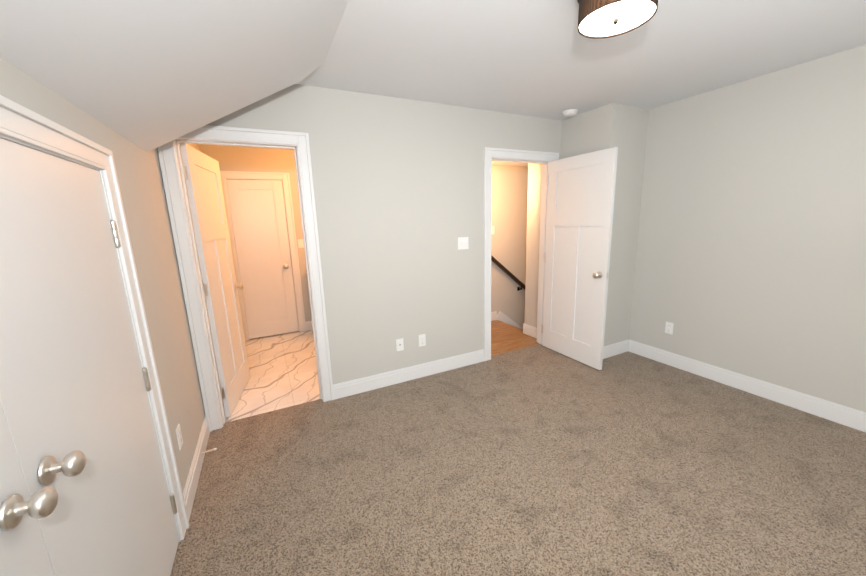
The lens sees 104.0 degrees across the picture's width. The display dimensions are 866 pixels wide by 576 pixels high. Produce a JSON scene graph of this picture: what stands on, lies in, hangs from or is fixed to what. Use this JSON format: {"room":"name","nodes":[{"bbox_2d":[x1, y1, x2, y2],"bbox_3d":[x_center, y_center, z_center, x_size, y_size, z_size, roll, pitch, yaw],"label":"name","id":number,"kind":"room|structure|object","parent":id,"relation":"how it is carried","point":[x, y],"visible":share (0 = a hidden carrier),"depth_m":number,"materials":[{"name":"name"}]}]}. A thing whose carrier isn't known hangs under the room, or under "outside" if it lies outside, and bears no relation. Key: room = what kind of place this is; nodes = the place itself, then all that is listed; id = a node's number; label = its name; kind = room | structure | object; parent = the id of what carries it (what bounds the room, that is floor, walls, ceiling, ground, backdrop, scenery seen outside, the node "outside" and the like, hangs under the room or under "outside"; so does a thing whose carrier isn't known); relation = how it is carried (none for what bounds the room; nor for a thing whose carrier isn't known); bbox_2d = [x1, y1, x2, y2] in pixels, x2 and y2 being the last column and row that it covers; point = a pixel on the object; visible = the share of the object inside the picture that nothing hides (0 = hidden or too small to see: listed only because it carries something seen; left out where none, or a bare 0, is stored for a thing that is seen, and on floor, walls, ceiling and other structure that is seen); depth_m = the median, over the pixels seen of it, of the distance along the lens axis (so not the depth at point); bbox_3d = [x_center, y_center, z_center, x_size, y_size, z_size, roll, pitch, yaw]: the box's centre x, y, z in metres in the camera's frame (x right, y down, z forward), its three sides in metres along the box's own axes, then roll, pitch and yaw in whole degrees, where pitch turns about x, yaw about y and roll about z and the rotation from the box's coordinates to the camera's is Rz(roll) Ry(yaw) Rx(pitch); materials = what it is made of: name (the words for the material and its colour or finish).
{"room":"empty bedroom","nodes":[
{"label":"empty bedroom","id":0,"kind":"room"},
{"bbox_2d":[0,57,217,491],"bbox_3d":[-1.201,0.063,1.157,0.120,2.451,6.940,-7,13,-26],"label":"wall","id":1,"kind":"structure","parent":0,"point":[140,179],"depth_m":1.75,"materials":[{"name":"grey paint"}]},
{"bbox_2d":[0,401,57,575],"bbox_3d":[-0.685,0.577,0.405,0.102,1.686,0.808,-7,13,-26],"label":"closet door","id":2,"kind":"structure","parent":1,"relation":"in","point":[23,550],"depth_m":0.69,"materials":[{"name":"white wood"}]},
{"bbox_2d":[0,138,178,575],"bbox_3d":[-1.051,0.445,1.117,0.102,1.686,0.808,-7,13,-26],"label":"closet door","id":3,"kind":"structure","parent":1,"relation":"in","point":[75,386],"depth_m":0.97,"materials":[{"name":"white wood"}]},
{"bbox_2d":[0,95,188,541],"bbox_3d":[-0.924,0.479,0.726,0.141,1.790,1.780,-7,13,-26],"label":"trim","id":4,"kind":"structure","parent":1,"relation":"attached to","point":[22,125],"depth_m":1.36,"materials":[{"name":"white wood"}]},
{"bbox_2d":[176,424,182,449],"bbox_3d":[-1.352,0.794,1.807,0.008,0.115,0.070,-7,13,-26],"label":"electrical outlet","id":5,"kind":"object","parent":1,"relation":"attached to","point":[179,436],"visible":1,"depth_m":1.79,"materials":[{"name":"white plastic"}]},
{"bbox_2d":[183,415,209,520],"bbox_3d":[-1.453,1.065,2.094,0.015,0.133,0.906,-7,13,-26],"label":"baseboard","id":6,"kind":"structure","parent":1,"relation":"attached to","point":[190,488],"depth_m":2.00,"materials":[{"name":"white wood"}]},
{"bbox_2d":[201,448,216,454],"bbox_3d":[-1.444,1.051,2.183,0.083,0.022,0.022,-7,13,-26],"label":"door stop","id":7,"kind":"object","parent":6,"relation":"attached to","point":[214,449],"visible":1,"depth_m":2.18,"materials":[{"name":"white metal"}]},
{"bbox_2d":[0,0,348,151],"bbox_3d":[-0.199,-0.738,0.164,0.988,0.551,4.316,-7,13,-26],"label":"ceiling","id":8,"kind":"structure","parent":0,"point":[147,75],"depth_m":1.22,"materials":[{"name":"white paint"}]},
{"bbox_2d":[199,144,311,321],"bbox_3d":[-1.814,-0.613,4.601,1.950,2.451,0.120,-7,13,-26],"label":"wall","id":9,"kind":"structure","parent":0,"point":[239,158],"depth_m":4.24,"materials":[{"name":"grey paint"}]},
{"bbox_2d":[226,179,298,338],"bbox_3d":[-2.171,-0.349,4.382,0.615,2.020,0.102,-7,13,-26],"label":"bathroom door","id":10,"kind":"structure","parent":9,"relation":"in","point":[258,213],"depth_m":4.38,"materials":[{"name":"white wood"}]},
{"bbox_2d":[220,171,305,340],"bbox_3d":[-2.201,-0.399,4.430,0.800,2.125,0.141,-7,13,-26],"label":"door frame","id":11,"kind":"structure","parent":9,"relation":"attached to","point":[243,175],"depth_m":4.36,"materials":[{"name":"white wood"}]},
{"bbox_2d":[218,321,312,383],"bbox_3d":[-1.353,0.703,3.872,1.830,0.133,2.004,-7,13,-26],"label":"baseboard","id":12,"kind":"structure","parent":9,"relation":"attached to","point":[309,326],"depth_m":4.76,"materials":[{"name":"white wood"}]},
{"bbox_2d":[298,239,303,247],"bbox_3d":[-1.774,-0.597,4.546,0.070,0.115,0.018,-7,13,-26],"label":"bathroom light switch","id":13,"kind":"object","parent":9,"relation":"attached to","point":[300,243],"visible":0.94,"depth_m":4.55,"materials":[{"name":"white plastic"}]},
{"bbox_2d":[222,330,319,421],"bbox_3d":[-1.364,0.789,3.917,2.070,0.048,2.184,-7,13,-26],"label":"floor","id":14,"kind":"structure","parent":0,"point":[283,370],"depth_m":3.40,"materials":[{"name":"tile"}]},
{"bbox_2d":[157,84,561,414],"bbox_3d":[-0.182,-0.355,3.067,3.464,2.451,0.120,-7,13,-26],"label":"wall","id":15,"kind":"structure","parent":0,"point":[398,184],"depth_m":2.91,"materials":[{"name":"grey paint"}]},
{"bbox_2d":[179,143,249,416],"bbox_3d":[-1.721,-0.042,2.791,0.229,2.020,0.751,-7,13,-26],"label":"bathroom door","id":16,"kind":"structure","parent":15,"relation":"in","point":[206,200],"depth_m":2.68,"materials":[{"name":"white wood"}]},
{"bbox_2d":[157,125,333,431],"bbox_3d":[-1.314,-0.047,2.543,0.905,2.125,0.163,-7,13,-26],"label":"door frame","id":17,"kind":"structure","parent":15,"relation":"attached to","point":[171,165],"depth_m":2.39,"materials":[{"name":"white wood"}]},
{"bbox_2d":[396,338,403,350],"bbox_3d":[-0.301,0.521,3.094,0.070,0.115,0.010,-7,13,-26],"label":"outlet","id":18,"kind":"object","parent":15,"relation":"attached to","point":[399,345],"visible":1,"depth_m":3.09,"materials":[{"name":"white plastic"}]},
{"bbox_2d":[333,349,484,399],"bbox_3d":[-0.155,0.797,3.217,1.556,0.133,0.015,-7,13,-26],"label":"baseboard","id":19,"kind":"structure","parent":15,"relation":"attached to","point":[348,388],"depth_m":3.16,"materials":[{"name":"white wood"}]},
{"bbox_2d":[419,334,425,346],"bbox_3d":[-0.101,0.494,3.193,0.070,0.115,0.008,-7,13,-26],"label":"duplex electrical outlet","id":20,"kind":"object","parent":15,"relation":"attached to","point":[422,339],"visible":1,"depth_m":3.19,"materials":[{"name":"white plastic"}]},
{"bbox_2d":[458,237,468,249],"bbox_3d":[0.291,-0.425,3.218,0.116,0.115,0.018,-7,13,-26],"label":"light switch","id":21,"kind":"object","parent":15,"relation":"attached to","point":[463,243],"visible":1,"depth_m":3.22,"materials":[{"name":"white plastic"}]},
{"bbox_2d":[484,147,558,360],"bbox_3d":[0.898,-0.335,3.626,0.942,2.125,0.163,-7,13,-26],"label":"door frame","id":22,"kind":"structure","parent":15,"relation":"attached to","point":[514,155],"depth_m":3.45,"materials":[{"name":"white wood"}]},
{"bbox_2d":[541,147,617,369],"bbox_3d":[1.409,-0.264,3.397,0.169,2.020,0.779,-7,13,-26],"label":"entry door","id":23,"kind":"structure","parent":15,"relation":"in","point":[580,201],"depth_m":3.32,"materials":[{"name":"white wood"}]},
{"bbox_2d":[491,165,527,327],"bbox_3d":[1.436,0.267,5.294,4.250,4.651,0.120,-7,13,-26],"label":"wall","id":24,"kind":"structure","parent":0,"point":[509,212],"depth_m":4.87,"materials":[{"name":"grey paint"}]},
{"bbox_2d":[491,311,519,328],"bbox_3d":[1.505,1.422,5.467,4.254,2.350,0.015,-7,13,-26],"label":"baseboard","id":25,"kind":"structure","parent":24,"relation":"attached to","point":[501,316],"depth_m":5.04,"materials":[{"name":"white wood"}]},
{"bbox_2d":[491,255,524,290],"bbox_3d":[1.640,0.187,5.270,2.840,2.285,0.080,-7,13,-26],"label":"handrail","id":26,"kind":"object","parent":24,"relation":"attached to","point":[507,272],"visible":0.31,"depth_m":4.88,"materials":[{"name":"brown wood"}]},
{"bbox_2d":[492,161,527,166],"bbox_3d":[1.620,-1.831,4.359,4.250,0.381,1.243,-7,13,-26],"label":"ceiling","id":27,"kind":"structure","parent":0,"point":[502,163],"depth_m":4.48,"materials":[{"name":"white paint"}]},
{"bbox_2d":[491,320,538,355],"bbox_3d":[0.476,0.660,4.268,1.550,0.046,1.184,-7,13,-26],"label":"floor","id":28,"kind":"structure","parent":0,"point":[505,337],"depth_m":4.20,"materials":[{"name":"brown wood"}]},
{"bbox_2d":[170,344,865,575],"bbox_3d":[1.155,1.228,1.338,4.211,0.050,4.756,-7,13,-26],"label":"floor carpet","id":29,"kind":"object","parent":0,"point":[538,460],"depth_m":1.92,"materials":[{"name":"grey carpet"}]},
{"bbox_2d":[524,163,541,327],"bbox_3d":[2.496,0.328,4.827,2.780,4.651,0.334,-7,13,-26],"label":"wall block","id":30,"kind":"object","parent":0,"point":[533,230],"visible":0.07,"depth_m":4.06,"materials":[{"name":"grey paint"}]},
{"bbox_2d":[520,323,536,337],"bbox_3d":[2.436,1.445,5.202,2.828,2.350,0.015,-7,13,-26],"label":"baseboard","id":31,"kind":"structure","parent":30,"relation":"attached to","point":[529,330],"depth_m":4.27,"materials":[{"name":"white wood"}]},
{"bbox_2d":[296,0,865,119],"bbox_3d":[1.090,-1.242,0.813,4.211,0.100,4.697,-7,13,-26],"label":"ceiling","id":32,"kind":"structure","parent":0,"point":[541,58],"depth_m":2.04,"materials":[{"name":"white paint"}]},
{"bbox_2d":[563,109,577,116],"bbox_3d":[1.309,-1.665,3.229,0.136,0.040,0.136,-7,13,-26],"label":"smoke detector","id":33,"kind":"object","parent":32,"relation":"attached to","point":[570,113],"visible":1,"depth_m":3.19,"materials":[{"name":"white plastic"}]},
{"bbox_2d":[577,0,657,38],"bbox_3d":[0.784,-1.220,1.442,0.320,0.174,0.320,-7,13,-26],"label":"drum ceiling light","id":34,"kind":"object","parent":32,"relation":"attached to","point":[599,19],"visible":1,"depth_m":1.44,"materials":[{"name":"glass"}]},
{"bbox_2d":[560,103,648,345],"bbox_3d":[1.770,-0.545,3.702,0.637,2.451,0.703,-7,13,-26],"label":"wall","id":35,"kind":"structure","parent":0,"point":[622,128],"depth_m":3.33,"materials":[{"name":"grey paint"}]},
{"bbox_2d":[603,339,630,358],"bbox_3d":[1.906,0.657,3.588,0.450,0.133,0.017,-7,13,-26],"label":"baseboard","id":36,"kind":"structure","parent":35,"relation":"attached to","point":[614,349],"depth_m":3.60,"materials":[{"name":"white wood"}]},
{"bbox_2d":[629,45,865,411],"bbox_3d":[3.086,-0.183,1.701,0.120,2.451,4.113,-7,13,-26],"label":"wall","id":37,"kind":"structure","parent":0,"point":[751,253],"depth_m":2.59,"materials":[{"name":"grey paint"}]},
{"bbox_2d":[665,322,673,334],"bbox_3d":[2.306,0.392,3.303,0.008,0.115,0.070,-7,13,-26],"label":"electrical outlet","id":38,"kind":"object","parent":37,"relation":"attached to","point":[669,326],"visible":1,"depth_m":3.30,"materials":[{"name":"white plastic"}]},
{"bbox_2d":[627,340,865,431],"bbox_3d":[3.034,0.951,1.954,0.015,0.133,3.993,-7,13,-26],"label":"baseboard","id":39,"kind":"structure","parent":37,"relation":"attached to","point":[838,413],"depth_m":2.71,"materials":[{"name":"white wood"}]}
]}

